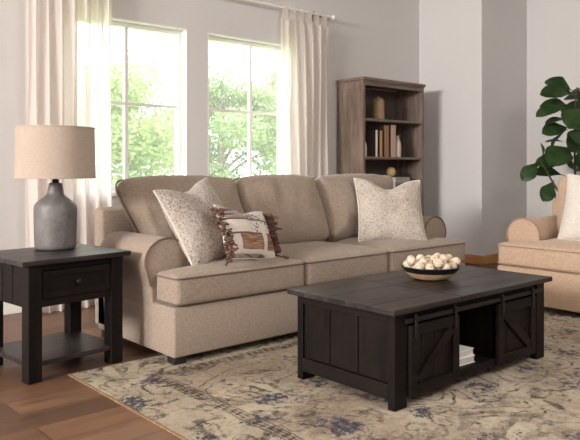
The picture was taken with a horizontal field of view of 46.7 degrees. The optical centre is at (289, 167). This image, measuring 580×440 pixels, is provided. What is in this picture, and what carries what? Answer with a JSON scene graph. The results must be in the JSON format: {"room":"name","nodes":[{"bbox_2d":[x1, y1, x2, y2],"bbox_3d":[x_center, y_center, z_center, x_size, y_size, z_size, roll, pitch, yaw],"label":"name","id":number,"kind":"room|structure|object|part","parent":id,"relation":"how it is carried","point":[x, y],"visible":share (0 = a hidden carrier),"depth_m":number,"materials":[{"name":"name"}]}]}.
{"room":"living room","nodes":[
{"label":"living room","id":0,"kind":"room"},
{"bbox_2d":[0,0,418,249],"bbox_3d":[-3.650,-0.650,3.815,13.850,3.500,0.150,0,0,-41],"label":"wall","id":1,"kind":"structure","parent":0,"point":[368,38],"depth_m":6.25,"materials":[{"name":"paint"}]},
{"bbox_2d":[3,302,21,314],"bbox_3d":[-4.083,1.035,3.322,12.250,0.130,0.018,0,0,-41],"label":"baseboard","id":2,"kind":"structure","parent":1,"relation":"attached to","point":[8,308],"depth_m":5.05,"materials":[{"name":"white paint"}]},
{"bbox_2d":[111,17,186,195],"bbox_3d":[-1.370,-0.513,5.778,1.167,1.497,0.190,0,0,-41],"label":"window","id":3,"kind":"structure","parent":1,"relation":"in","point":[180,34],"depth_m":6.10,"materials":[{"name":"white paint"}]},
{"bbox_2d":[208,32,282,175],"bbox_3d":[-0.415,-0.513,6.616,1.091,1.497,0.190,0,0,-41],"label":"window","id":4,"kind":"structure","parent":1,"relation":"in","point":[249,43],"depth_m":6.70,"materials":[{"name":"white paint"}]},
{"bbox_2d":[245,0,335,19],"bbox_3d":[-0.843,-1.610,6.096,3.472,0.100,0.126,0,0,-41],"label":"curtain rod","id":5,"kind":"object","parent":1,"relation":"attached to","point":[333,17],"visible":0.86,"depth_m":6.76,"materials":[{"name":"white paint"}]},
{"bbox_2d":[25,0,111,312],"bbox_3d":[-1.708,-0.267,5.248,0.711,2.726,0.157,0,0,-41],"label":"curtain","id":6,"kind":"object","parent":5,"relation":"hanging from","point":[68,42],"visible":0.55,"depth_m":5.26,"materials":[{"name":"fabric"}]},
{"bbox_2d":[281,5,328,177],"bbox_3d":[0.178,-0.267,6.899,0.664,2.726,0.155,0,0,-41],"label":"curtain","id":7,"kind":"object","parent":5,"relation":"hanging from","point":[304,46],"visible":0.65,"depth_m":6.88,"materials":[{"name":"fabric"}]},
{"bbox_2d":[0,262,500,439],"bbox_3d":[-0.863,1.160,1.505,14.990,0.120,7.300,0,0,-41],"label":"floor","id":8,"kind":"structure","parent":0,"point":[58,407],"depth_m":3.15,"materials":[{"name":"brown wood"}]},
{"bbox_2d":[0,243,130,384],"bbox_3d":[-1.330,0.785,3.776,0.575,0.630,0.638,0,0,42],"label":"side table","id":9,"kind":"object","parent":8,"relation":"on","point":[28,276],"visible":1,"depth_m":3.63,"materials":[{"name":"brown wood"}]},
{"bbox_3d":[-1.652,0.798,3.749,0.075,0.604,0.075,0,0,42],"label":"leg","id":10,"kind":"part","parent":9,"relation":"part of","materials":[{"name":"brown wood"}]},
{"bbox_3d":[-1.500,0.609,3.588,0.365,0.223,0.018,0,0,42],"label":"panel","id":11,"kind":"part","parent":9,"relation":"part of","materials":[{"name":"brown wood"}]},
{"bbox_3d":[-1.326,0.798,3.453,0.075,0.604,0.075,0,0,42],"label":"leg","id":12,"kind":"part","parent":9,"relation":"part of","materials":[{"name":"brown wood"}]},
{"bbox_2d":[13,125,96,250],"bbox_3d":[-1.366,0.117,3.914,0.462,0.706,0.462,0,0,-41],"label":"table lamp","id":13,"kind":"object","parent":9,"relation":"on","point":[55,152],"visible":1,"depth_m":3.78,"materials":[{"name":"beige fabric"}]},
{"bbox_3d":[-1.366,-0.233,3.914,0.448,0.007,0.448,0,0,-41],"label":"shade trim","id":14,"kind":"part","parent":13,"relation":"part of","materials":[{"name":"fabric"}]},
{"bbox_3d":[-1.366,-0.088,3.914,0.452,0.297,0.452,0,0,-41],"label":"lamp shade","id":15,"kind":"part","parent":13,"relation":"part of","materials":[{"name":"fabric"}]},
{"bbox_3d":[-1.366,0.057,3.914,0.462,0.007,0.462,0,0,-41],"label":"shade trim","id":16,"kind":"part","parent":13,"relation":"part of","materials":[{"name":"fabric"}]},
{"bbox_2d":[0,331,109,365],"bbox_3d":[-1.327,1.009,3.780,0.491,0.026,0.534,0,0,42],"label":"shelf","id":17,"kind":"object","parent":9,"relation":"attached to","point":[66,345],"depth_m":3.73,"materials":[{"name":"black wood"}]},
{"bbox_3d":[-1.327,0.798,4.107,0.075,0.604,0.075,0,0,42],"label":"leg","id":18,"kind":"part","parent":9,"relation":"part of","materials":[{"name":"brown wood"}]},
{"bbox_3d":[-1.151,0.514,3.621,0.018,0.035,0.408,0,0,42],"label":"rail","id":19,"kind":"part","parent":9,"relation":"part of","materials":[{"name":"brown wood"}]},
{"bbox_3d":[-1.151,0.701,3.621,0.018,0.038,0.408,0,0,42],"label":"rail","id":20,"kind":"part","parent":9,"relation":"part of","materials":[{"name":"brown wood"}]},
{"bbox_3d":[-1.147,0.607,3.617,0.022,0.144,0.400,0,0,42],"label":"drawer","id":21,"kind":"part","parent":9,"relation":"part of","materials":[{"name":"brown wood"}]},
{"bbox_3d":[-1.001,0.798,3.811,0.075,0.604,0.075,0,0,42],"label":"leg","id":22,"kind":"part","parent":9,"relation":"part of","materials":[{"name":"brown wood"}]},
{"bbox_2d":[95,173,464,364],"bbox_3d":[0.077,0.573,4.973,2.873,1.054,1.023,0,0,-41],"label":"sofa","id":23,"kind":"object","parent":8,"relation":"on","point":[174,308],"visible":0.73,"depth_m":4.27,"materials":[{"name":"beige fabric"}]},
{"bbox_3d":[-0.198,0.644,5.286,2.765,0.772,0.190,0,0,-41],"label":"frame","id":24,"kind":"part","parent":23,"relation":"part of","materials":[{"name":"beige fabric"}]},
{"bbox_3d":[-0.918,0.604,4.154,0.288,0.392,0.605,0,0,-41],"label":"arm","id":25,"kind":"part","parent":23,"relation":"part of","materials":[{"name":"beige fabric"}]},
{"bbox_2d":[115,175,243,237],"bbox_3d":[-0.714,0.320,4.563,0.906,0.546,0.403,0,0,-41],"label":"cushion","id":26,"kind":"object","parent":23,"relation":"on","point":[140,213],"depth_m":4.32,"materials":[{"name":"beige fabric"}]},
{"bbox_2d":[153,177,226,265],"bbox_3d":[-0.550,0.342,4.191,0.295,0.560,0.628,0,0,28],"label":"throw pillow","id":27,"kind":"object","parent":23,"relation":"on","point":[188,214],"visible":0.71,"depth_m":4.02,"materials":[{"name":"beige fabric"}]},
{"bbox_2d":[157,256,303,306],"bbox_3d":[-0.530,0.662,4.311,0.972,0.213,0.817,0,0,-41],"label":"seat cushion","id":28,"kind":"object","parent":23,"relation":"on","point":[179,283],"depth_m":3.94,"materials":[{"name":"beige fabric"}]},
{"bbox_2d":[210,204,288,265],"bbox_3d":[-0.245,0.417,4.179,0.262,0.397,0.638,0,0,33],"label":"lumbar pillow","id":29,"kind":"object","parent":23,"relation":"on","point":[247,235],"visible":0.95,"depth_m":4.10,"materials":[{"name":"beige fabric"}]},
{"bbox_2d":[235,174,328,243],"bbox_3d":[-0.074,0.321,5.125,0.782,0.546,0.415,0,0,-41],"label":"cushion","id":30,"kind":"object","parent":23,"relation":"on","point":[298,203],"depth_m":5.01,"materials":[{"name":"beige fabric"}]},
{"bbox_2d":[277,241,386,285],"bbox_3d":[0.146,0.662,4.905,0.812,0.214,0.817,0,0,-41],"label":"seat cushion","id":31,"kind":"object","parent":23,"relation":"on","point":[328,261],"depth_m":4.61,"materials":[{"name":"beige fabric"}]},
{"bbox_2d":[314,173,393,241],"bbox_3d":[0.576,0.320,5.699,0.936,0.547,0.408,0,0,-41],"label":"cushion","id":32,"kind":"object","parent":23,"relation":"on","point":[337,192],"depth_m":5.40,"materials":[{"name":"beige fabric"}]},
{"bbox_2d":[354,178,426,241],"bbox_3d":[0.803,0.338,5.392,0.578,0.518,0.286,0,0,-7],"label":"throw pillow","id":33,"kind":"object","parent":23,"relation":"on","point":[396,213],"visible":0.93,"depth_m":5.31,"materials":[{"name":"beige fabric"}]},
{"bbox_2d":[325,237,464,272],"bbox_3d":[0.817,0.663,5.494,0.957,0.213,0.817,0,0,-41],"label":"seat cushion","id":34,"kind":"object","parent":23,"relation":"on","point":[398,250],"depth_m":5.18,"materials":[{"name":"beige fabric"}]},
{"bbox_3d":[1.017,0.604,5.853,0.288,0.392,0.605,0,0,-41],"label":"arm","id":35,"kind":"part","parent":23,"relation":"part of","materials":[{"name":"beige fabric"}]},
{"bbox_2d":[68,307,579,439],"bbox_3d":[1.238,1.096,3.753,3.885,0.007,2.905,0,0,-41],"label":"area rug","id":36,"kind":"object","parent":8,"relation":"on","point":[254,390],"visible":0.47,"depth_m":3.16,"materials":[{"name":"beige carpet"}]},
{"bbox_2d":[287,265,551,411],"bbox_3d":[0.750,0.860,3.682,1.409,0.465,0.717,0,0,-41],"label":"coffee table","id":37,"kind":"object","parent":36,"relation":"on","point":[395,337],"visible":0.97,"depth_m":3.33,"materials":[{"name":"brown wood"}]},
{"bbox_3d":[0.085,0.873,3.507,0.088,0.439,0.042,0,0,-41],"label":"leg","id":38,"kind":"part","parent":37,"relation":"part of","materials":[{"name":"brown wood"}]},
{"bbox_3d":[0.262,0.676,3.257,0.024,0.044,0.568,0,0,-41],"label":"rail","id":39,"kind":"part","parent":37,"relation":"part of","materials":[{"name":"brown wood"}]},
{"bbox_3d":[0.262,1.012,3.257,0.024,0.070,0.568,0,0,-41],"label":"rail","id":40,"kind":"part","parent":37,"relation":"part of","materials":[{"name":"brown wood"}]},
{"bbox_3d":[0.270,0.844,3.264,0.029,0.377,0.572,0,0,-41],"label":"panel","id":41,"kind":"part","parent":37,"relation":"part of","materials":[{"name":"brown wood"}]},
{"bbox_3d":[0.487,0.873,3.049,0.088,0.439,0.042,0,0,-41],"label":"leg","id":42,"kind":"part","parent":37,"relation":"part of","materials":[{"name":"brown wood"}]},
{"bbox_2d":[401,263,460,280],"bbox_3d":[0.795,0.589,3.807,0.333,0.076,0.333,0,0,-41],"label":"bowl","id":43,"kind":"object","parent":37,"relation":"on","point":[422,274],"visible":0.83,"depth_m":3.69,"materials":[{"name":"brown wood"}]},
{"bbox_2d":[404,261,411,267],"bbox_3d":[0.667,0.545,3.781,0.052,0.052,0.052,0,0,-21],"label":"ball","id":44,"kind":"object","parent":43,"relation":"on","point":[406,264],"visible":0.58,"depth_m":3.76,"materials":[{"name":"brown wood"}]},
{"bbox_2d":[407,256,415,264],"bbox_3d":[0.674,0.515,3.736,0.052,0.052,0.052,0,0,14],"label":"ball","id":45,"kind":"object","parent":43,"relation":"in","point":[411,260],"visible":1,"depth_m":3.72,"materials":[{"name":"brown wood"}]},
{"bbox_2d":[415,261,424,268],"bbox_3d":[0.713,0.540,3.693,0.052,0.052,0.052,0,0,-38],"label":"ball","id":46,"kind":"object","parent":43,"relation":"on","point":[419,265],"visible":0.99,"depth_m":3.67,"materials":[{"name":"brown wood"}]},
{"bbox_2d":[416,254,424,260],"bbox_3d":[0.755,0.524,3.883,0.052,0.052,0.052,0,0,-39],"label":"ball","id":47,"kind":"object","parent":43,"relation":"in","point":[419,255],"visible":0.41,"depth_m":3.87,"materials":[{"name":"brown wood"}]},
{"bbox_2d":[418,258,427,265],"bbox_3d":[0.741,0.527,3.742,0.052,0.052,0.052,0,0,-8],"label":"ball","id":48,"kind":"object","parent":43,"relation":"in","point":[423,260],"visible":0.57,"depth_m":3.72,"materials":[{"name":"brown wood"}]},
{"bbox_2d":[425,263,434,269],"bbox_3d":[0.765,0.545,3.676,0.052,0.052,0.052,0,0,-40],"label":"ball","id":49,"kind":"object","parent":43,"relation":"on","point":[428,265],"visible":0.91,"depth_m":3.66,"materials":[{"name":"brown wood"}]},
{"bbox_2d":[430,255,438,260],"bbox_3d":[0.835,0.526,3.875,0.052,0.052,0.052,0,0,-40],"label":"ball","id":50,"kind":"object","parent":43,"relation":"in","point":[432,257],"visible":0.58,"depth_m":3.86,"materials":[{"name":"brown wood"}]},
{"bbox_2d":[434,259,443,267],"bbox_3d":[0.811,0.520,3.667,0.052,0.052,0.052,0,0,-35],"label":"ball","id":51,"kind":"object","parent":43,"relation":"in","point":[438,263],"visible":1,"depth_m":3.65,"materials":[{"name":"brown wood"}]},
{"bbox_2d":[441,263,450,268],"bbox_3d":[0.855,0.545,3.685,0.052,0.052,0.052,0,0,25],"label":"ball","id":52,"kind":"object","parent":43,"relation":"on","point":[445,265],"visible":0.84,"depth_m":3.67,"materials":[{"name":"brown wood"}]},
{"bbox_2d":[449,262,456,268],"bbox_3d":[0.902,0.548,3.736,0.052,0.052,0.052,0,0,-41],"label":"ball","id":53,"kind":"object","parent":43,"relation":"on","point":[453,265],"visible":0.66,"depth_m":3.72,"materials":[{"name":"brown wood"}]},
{"bbox_2d":[451,257,460,265],"bbox_3d":[0.936,0.527,3.785,0.052,0.052,0.052,0,0,24],"label":"ball","id":54,"kind":"object","parent":43,"relation":"in","point":[456,260],"visible":0.78,"depth_m":3.77,"materials":[{"name":"brown wood"}]},
{"label":"ball","id":55,"kind":"object","parent":43,"relation":"in","visible":0},
{"bbox_2d":[439,254,447,261],"bbox_3d":[0.878,0.519,3.838,0.052,0.052,0.052,0,0,23],"label":"ball","id":56,"kind":"object","parent":55,"relation":"on","point":[443,256],"visible":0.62,"depth_m":3.82,"materials":[{"name":"brown wood"}]},
{"bbox_3d":[0.678,0.880,3.186,0.375,0.321,0.008,0,0,-41],"label":"barn door","id":57,"kind":"part","parent":37,"relation":"part of","materials":[{"name":"brown wood"}]},
{"bbox_3d":[0.686,0.880,3.178,0.377,0.321,0.016,0,0,-41],"label":"door frame","id":58,"kind":"part","parent":37,"relation":"part of","materials":[{"name":"brown wood"}]},
{"bbox_3d":[0.958,1.027,3.457,1.158,0.040,0.026,0,0,-41],"label":"rail","id":59,"kind":"part","parent":37,"relation":"part of","materials":[{"name":"brown wood"}]},
{"bbox_2d":[459,355,474,365],"bbox_3d":[0.840,0.999,3.567,0.150,0.036,0.230,0,0,-38],"label":"book","id":60,"kind":"object","parent":37,"relation":"on","point":[470,359],"visible":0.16,"depth_m":3.48,"materials":[{"name":"white paper"}]},
{"bbox_2d":[459,345,473,358],"bbox_3d":[0.840,0.963,3.567,0.145,0.034,0.220,0,0,-43],"label":"book","id":61,"kind":"object","parent":60,"relation":"on","point":[464,351],"visible":0.2,"depth_m":3.50,"materials":[{"name":"white paper"}]},
{"bbox_2d":[459,336,495,367],"bbox_3d":[0.760,1.030,3.682,1.254,0.025,0.592,0,0,-41],"label":"shelf","id":62,"kind":"object","parent":37,"relation":"attached to","point":[482,359],"depth_m":3.55,"materials":[{"name":"brown wood"}]},
{"bbox_3d":[1.237,0.844,4.114,0.029,0.377,0.572,0,0,-41],"label":"panel","id":63,"kind":"part","parent":37,"relation":"part of","materials":[{"name":"brown wood"}]},
{"bbox_3d":[1.230,0.880,3.670,0.378,0.321,0.008,0,0,-41],"label":"barn door","id":64,"kind":"part","parent":37,"relation":"part of","materials":[{"name":"brown wood"}]},
{"bbox_3d":[1.237,0.880,3.662,0.380,0.321,0.016,0,0,-41],"label":"door frame","id":65,"kind":"part","parent":37,"relation":"part of","materials":[{"name":"brown wood"}]},
{"bbox_3d":[1.423,0.873,3.871,0.088,0.439,0.042,0,0,-41],"label":"leg","id":66,"kind":"part","parent":37,"relation":"part of","materials":[{"name":"brown wood"}]},
{"bbox_2d":[337,76,425,215],"bbox_3d":[1.037,0.069,7.538,1.061,2.062,0.398,0,0,-41],"label":"bookcase","id":67,"kind":"object","parent":8,"relation":"on","point":[403,108],"visible":0.58,"depth_m":7.65,"materials":[{"name":"brown wood"}]},
{"bbox_3d":[0.655,0.094,7.216,0.038,2.012,0.378,0,0,-41],"label":"panel","id":68,"kind":"part","parent":67,"relation":"part of","materials":[{"name":"beige wood"}]},
{"bbox_2d":[365,130,377,156],"bbox_3d":[0.889,-0.268,7.334,0.026,0.290,0.154,0,0,-41],"label":"book","id":69,"kind":"object","parent":67,"relation":"on","point":[371,136],"visible":0.96,"depth_m":7.30,"materials":[{"name":"fabric"}]},
{"bbox_2d":[372,96,383,118],"bbox_3d":[0.972,-0.661,7.416,0.138,0.262,0.138,0,0,-41],"label":"jar","id":70,"kind":"object","parent":67,"relation":"on","point":[377,103],"visible":0.9,"depth_m":7.36,"materials":[{"name":"ceramic"}]},
{"bbox_2d":[378,131,381,156],"bbox_3d":[0.945,-0.265,7.383,0.036,0.285,0.154,0,0,-41],"label":"book","id":71,"kind":"object","parent":67,"relation":"on","point":[379,132],"visible":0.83,"depth_m":7.32,"materials":[{"name":"paper"}]},
{"bbox_3d":[0.909,0.069,7.683,0.977,1.942,0.012,0,0,-41],"label":"panel","id":72,"kind":"part","parent":67,"relation":"part of","materials":[{"name":"brown wood"}]},
{"bbox_2d":[374,125,388,156],"bbox_3d":[1.011,-0.295,7.448,0.070,0.345,0.164,0,0,-41],"label":"book","id":73,"kind":"object","parent":67,"relation":"on","point":[384,128],"visible":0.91,"depth_m":7.39,"materials":[{"name":"paper"}]},
{"bbox_2d":[381,125,395,156],"bbox_3d":[1.096,-0.300,7.522,0.078,0.355,0.164,0,0,-41],"label":"book","id":74,"kind":"object","parent":67,"relation":"on","point":[392,128],"visible":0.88,"depth_m":7.45,"materials":[{"name":"paper"}]},
{"bbox_3d":[1.032,-0.516,7.543,0.957,0.028,0.359,0,0,-41],"label":"shelf","id":75,"kind":"part","parent":67,"relation":"part of","materials":[{"name":"beige wood"}]},
{"bbox_3d":[1.032,-0.108,7.543,0.957,0.028,0.359,0,0,-41],"label":"shelf","id":76,"kind":"part","parent":67,"relation":"part of","materials":[{"name":"beige wood"}]},
{"bbox_3d":[1.148,-0.894,7.411,0.957,0.034,0.020,0,0,-41],"label":"header rail","id":77,"kind":"part","parent":67,"relation":"part of","materials":[{"name":"beige wood"}]},
{"bbox_2d":[396,136,400,156],"bbox_3d":[1.208,-0.243,7.557,0.084,0.241,0.084,0,0,-41],"label":"vase","id":78,"kind":"object","parent":67,"relation":"on","point":[398,143],"visible":0.69,"depth_m":7.52,"materials":[{"name":"ceramic"}]},
{"bbox_3d":[1.405,0.094,7.874,0.038,2.012,0.378,0,0,-41],"label":"panel","id":79,"kind":"part","parent":67,"relation":"part of","materials":[{"name":"beige wood"}]},
{"bbox_3d":[1.203,0.254,7.646,0.300,0.060,0.220,0,0,-43],"label":"book","id":80,"kind":"object","parent":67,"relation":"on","visible":0},
{"bbox_2d":[393,182,404,187],"bbox_3d":[1.203,0.193,7.646,0.280,0.060,0.210,0,0,-43],"label":"book","id":81,"kind":"object","parent":80,"relation":"on","point":[400,183],"visible":0.2,"depth_m":7.50,"materials":[{"name":"paper"}]},
{"bbox_2d":[392,177,409,182],"bbox_3d":[1.203,0.133,7.646,0.260,0.060,0.200,0,0,-43],"label":"book","id":82,"kind":"object","parent":81,"relation":"on","point":[395,179],"visible":0.7,"depth_m":7.54,"materials":[{"name":"paper"}]},
{"bbox_2d":[386,167,395,176],"bbox_3d":[1.133,0.046,7.544,0.112,0.112,0.112,0,0,-41],"label":"decorative sphere","id":83,"kind":"object","parent":82,"relation":"on","point":[390,171],"visible":0.87,"depth_m":7.50,"materials":[{"name":"brown wood"}]},
{"bbox_2d":[497,176,579,312],"bbox_3d":[2.449,0.574,5.199,1.018,1.052,1.408,0,0,-41],"label":"armchair","id":84,"kind":"object","parent":8,"relation":"on","point":[533,246],"visible":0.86,"depth_m":5.13,"materials":[{"name":"beige fabric"}]},
{"bbox_3d":[2.113,0.604,5.643,0.600,0.392,0.288,0,0,-41],"label":"arm","id":85,"kind":"part","parent":84,"relation":"part of","materials":[{"name":"beige fabric"}]},
{"bbox_2d":[498,238,579,273],"bbox_3d":[2.376,0.662,5.135,0.812,0.213,1.292,0,0,-41],"label":"seat cushion","id":86,"kind":"object","parent":84,"relation":"on","point":[536,255],"depth_m":5.10,"materials":[{"name":"beige fabric"}]},
{"bbox_3d":[2.760,0.644,5.472,0.190,0.772,1.300,0,0,-41],"label":"frame","id":87,"kind":"part","parent":84,"relation":"part of","materials":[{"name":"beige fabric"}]},
{"bbox_2d":[557,176,566,231],"bbox_3d":[2.606,0.321,5.337,0.411,0.546,1.040,0,0,-41],"label":"cushion","id":88,"kind":"object","parent":84,"relation":"on","point":[562,182],"depth_m":5.60,"materials":[{"name":"beige fabric"}]},
{"bbox_2d":[557,174,579,240],"bbox_3d":[2.357,0.310,5.132,0.248,0.527,0.570,0,0,-44],"label":"throw pillow","id":89,"kind":"object","parent":84,"relation":"on","point":[570,224],"visible":0.94,"depth_m":5.22,"materials":[{"name":"beige fabric"}]},
{"bbox_2d":[520,76,579,201],"bbox_3d":[3.027,0.059,6.997,1.169,2.082,0.815,0,0,-16],"label":"fiddle leaf fig","id":90,"kind":"object","parent":8,"relation":"on","point":[557,87],"visible":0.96,"depth_m":6.96,"materials":[{"name":"plant"}]},
{"bbox_3d":[2.806,0.273,6.983,0.476,0.674,0.048,0,0,-23],"label":"stem","id":91,"kind":"part","parent":90,"relation":"part of","materials":[{"name":"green plant"}]},
{"bbox_3d":[3.004,-0.010,7.064,0.044,1.621,0.080,0,0,19],"label":"stem","id":92,"kind":"part","parent":90,"relation":"part of","materials":[{"name":"brown plant"}]},
{"bbox_2d":[419,0,579,255],"bbox_3d":[4.290,-0.650,6.131,1.140,3.500,7.150,0,0,-41],"label":"wall","id":93,"kind":"structure","parent":0,"point":[485,66],"depth_m":7.99,"materials":[{"name":"paint"}]},
{"bbox_2d":[463,253,498,264],"bbox_3d":[4.284,1.050,6.012,1.008,0.100,6.980,0,0,-41],"label":"baseboard","id":94,"kind":"structure","parent":93,"relation":"attached to","point":[492,258],"depth_m":7.73,"materials":[{"name":"brown wood"}]},
{"label":"outside","id":95,"kind":"structure","parent":0,"visible":0},
{"bbox_3d":[-12.764,1.700,52.411,110.000,0.200,84.400,0,0,-41],"label":"ground","id":96,"kind":"structure","parent":95,"visible":0},
{"bbox_2d":[111,48,174,184],"bbox_3d":[-4.652,-0.857,19.170,4.850,4.930,4.274,0,0,-12],"label":"leafy tree","id":97,"kind":"object","parent":96,"relation":"on","point":[145,147],"visible":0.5,"depth_m":18.20,"materials":[{"name":"green plant"}]},
{"bbox_2d":[150,63,276,178],"bbox_3d":[-2.166,-0.979,23.267,4.810,5.174,5.449,0,0,-41],"label":"leafy tree","id":98,"kind":"object","parent":96,"relation":"on","point":[221,95],"visible":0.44,"depth_m":22.45,"materials":[{"name":"green plant"}]},
{"bbox_2d":[252,59,276,173],"bbox_3d":[0.655,-2.382,36.748,6.691,7.974,7.600,0,0,14],"label":"leafy tree","id":99,"kind":"object","parent":96,"relation":"on","point":[273,82],"visible":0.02,"depth_m":35.64,"materials":[{"name":"green plant"}]}
]}

